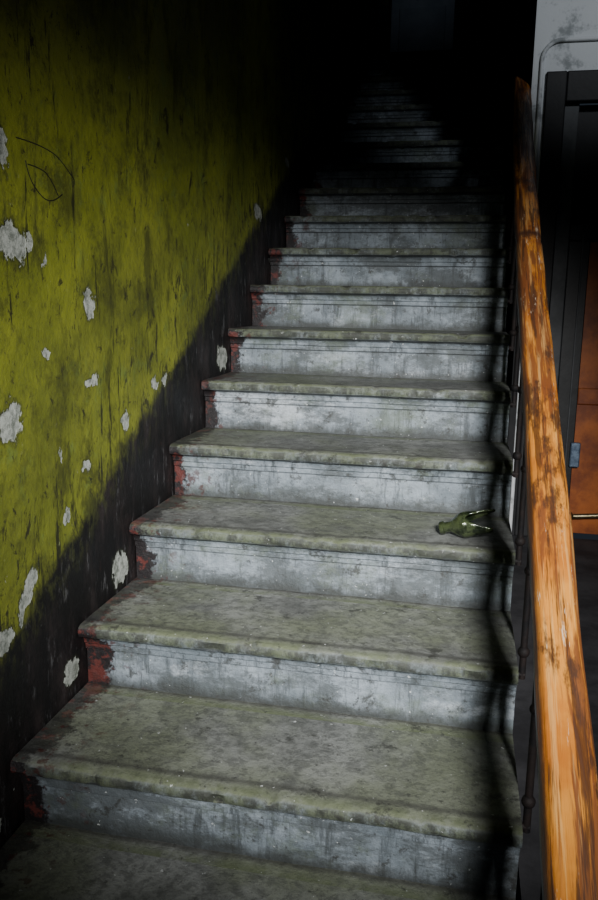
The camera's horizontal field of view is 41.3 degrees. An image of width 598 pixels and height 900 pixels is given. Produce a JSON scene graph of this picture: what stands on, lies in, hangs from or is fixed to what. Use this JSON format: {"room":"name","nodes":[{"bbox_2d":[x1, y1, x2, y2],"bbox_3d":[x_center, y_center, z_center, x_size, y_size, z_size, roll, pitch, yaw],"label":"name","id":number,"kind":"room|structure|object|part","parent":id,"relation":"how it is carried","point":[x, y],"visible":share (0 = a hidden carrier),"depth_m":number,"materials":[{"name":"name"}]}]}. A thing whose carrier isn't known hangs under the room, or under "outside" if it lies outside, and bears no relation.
{"room":"stairwell","nodes":[
{"label":"stairwell","id":0,"kind":"room"},
{"bbox_2d":[0,0,389,848],"bbox_3d":[-0.156,-1.863,3.596,0.152,6.620,11.200,3,11,11],"label":"wall","id":1,"kind":"structure","parent":0,"point":[187,133],"depth_m":2.06,"materials":[{"name":"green paint"}]},
{"bbox_2d":[389,0,508,100],"bbox_3d":[1.447,-4.662,7.548,1.116,2.530,0.140,3,11,11],"label":"wall","id":2,"kind":"structure","parent":0,"point":[477,23],"depth_m":7.53,"materials":[{"name":"paint"}]},
{"bbox_2d":[390,0,454,51],"bbox_3d":[1.188,-4.361,7.560,0.600,1.935,0.040,3,11,11],"label":"door frame","id":3,"kind":"structure","parent":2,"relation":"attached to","point":[396,4],"depth_m":7.58,"materials":[{"name":"paint"}]},
{"bbox_2d":[398,5,445,51],"bbox_3d":[1.183,-4.349,7.537,0.440,1.650,0.020,3,11,11],"label":"door","id":4,"kind":"structure","parent":3,"relation":"attached to","point":[420,28],"depth_m":7.59,"materials":[{"name":"paint"}]},
{"bbox_2d":[508,307,519,534],"bbox_3d":[1.065,-0.292,3.826,0.080,1.450,0.017,3,11,11],"label":"pier dado","id":5,"kind":"object","parent":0,"point":[512,417],"visible":0.02,"depth_m":3.87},
{"bbox_2d":[502,0,536,442],"bbox_3d":[1.679,-2.812,6.043,0.130,5.600,5.400,3,11,11],"label":"wall","id":6,"kind":"structure","parent":0,"point":[521,14],"depth_m":5.37,"materials":[{"name":"black paint"}]},
{"bbox_2d":[514,71,579,535],"bbox_3d":[1.169,-0.633,3.752,0.155,2.150,0.075,3,11,11],"label":"door frame","id":7,"kind":"structure","parent":6,"relation":"attached to","point":[556,81],"depth_m":3.63,"materials":[{"name":"black paint"}]},
{"bbox_2d":[504,41,597,899],"bbox_3d":[0.616,-0.343,2.051,0.105,2.812,5.129,3,11,12],"label":"handrail","id":8,"kind":"object","parent":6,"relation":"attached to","point":[561,733],"visible":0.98,"depth_m":1.40,"materials":[{"name":"orange wood"}]},
{"bbox_2d":[509,36,597,531],"bbox_3d":[1.964,-0.652,3.551,1.851,2.289,0.018,3,11,11],"label":"conduit","id":9,"kind":"object","parent":6,"relation":"attached to","point":[587,38],"visible":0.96,"depth_m":3.57,"materials":[{"name":"grey metal"}]},
{"bbox_2d":[557,234,590,497],"bbox_3d":[1.289,-0.295,3.809,0.095,1.430,0.058,3,11,11],"label":"door frame","id":10,"kind":"structure","parent":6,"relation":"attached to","point":[574,250],"depth_m":3.75,"materials":[{"name":"paint"}]},
{"bbox_3d":[1.298,-0.290,3.783,0.008,1.430,0.010,3,11,11],"label":"edge strip","id":11,"kind":"part","parent":10,"relation":"part of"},
{"bbox_2d":[569,442,580,467],"bbox_3d":[1.328,0.023,3.824,0.046,0.120,0.030,3,11,11],"label":"lock","id":12,"kind":"object","parent":10,"relation":"attached to","point":[574,455],"visible":1,"depth_m":3.81,"materials":[{"name":"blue metal"}]},
{"bbox_2d":[569,241,597,534],"bbox_3d":[1.691,-0.261,3.744,0.720,1.400,0.020,3,11,11],"label":"door","id":13,"kind":"structure","parent":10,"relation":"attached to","point":[583,499],"depth_m":3.83,"materials":[{"name":"orange paint"}]},
{"bbox_2d":[571,512,597,519],"bbox_3d":[1.380,0.320,3.859,0.173,0.049,0.082,3,11,11],"label":"handle","id":14,"kind":"object","parent":13,"relation":"attached to","point":[586,515],"visible":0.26,"depth_m":3.83,"materials":[{"name":"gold metal"}]},
{"bbox_2d":[577,388,597,404],"bbox_3d":[1.689,-0.240,3.739,0.720,0.080,0.028,3,11,11],"label":"rail","id":15,"kind":"object","parent":10,"relation":"attached to","point":[586,396],"depth_m":3.79,"materials":[{"name":"brown wood"}]},
{"bbox_2d":[570,105,597,223],"bbox_3d":[1.714,-1.285,3.565,0.915,0.520,0.020,3,11,11],"label":"transom","id":16,"kind":"object","parent":6,"relation":"attached to","point":[584,209],"visible":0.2,"depth_m":3.64,"materials":[{"name":"black paint"}]},
{"bbox_2d":[531,72,546,192],"bbox_3d":[1.084,-1.349,3.628,0.080,0.700,0.015,3,11,11],"label":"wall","id":17,"kind":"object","parent":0,"point":[535,76],"depth_m":3.59,"materials":[{"name":"black paint"}]},
{"bbox_2d":[510,535,597,899],"bbox_3d":[1.333,1.062,1.016,1.995,0.160,5.800,3,11,11],"label":"floor","id":18,"kind":"structure","parent":0,"point":[528,887],"depth_m":2.44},
{"bbox_2d":[530,0,597,77],"bbox_3d":[2.044,-3.355,3.156,1.930,3.450,0.215,3,11,11],"label":"wall","id":19,"kind":"structure","parent":0,"point":[555,19],"depth_m":3.51,"materials":[{"name":"white paint"}]},
{"bbox_2d":[565,70,597,103],"bbox_3d":[1.676,-1.596,3.456,0.980,0.130,0.055,3,11,11],"label":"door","id":20,"kind":"structure","parent":19,"relation":"attached to","point":[582,85],"depth_m":3.52,"materials":[{"name":"black paint"}]},
{"bbox_3d":[-0.632,2.346,-0.630,1.050,0.100,1.370,3,11,11],"label":"floor","id":21,"kind":"structure","parent":0,"visible":0},
{"bbox_2d":[0,47,522,899],"bbox_3d":[0.435,-0.606,3.840,1.041,4.082,8.838,3,11,11],"label":"staircase","id":22,"kind":"structure","parent":21,"relation":"on","point":[302,686],"depth_m":2.08,"materials":[{"name":"stone"}]},
{"bbox_2d":[438,509,494,537],"bbox_3d":[0.447,0.194,2.120,0.146,0.083,0.072,4,11,15],"label":"bottle","id":23,"kind":"object","parent":22,"relation":"on","point":[461,525],"visible":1,"depth_m":2.10,"materials":[{"name":"green glass"}]}
]}

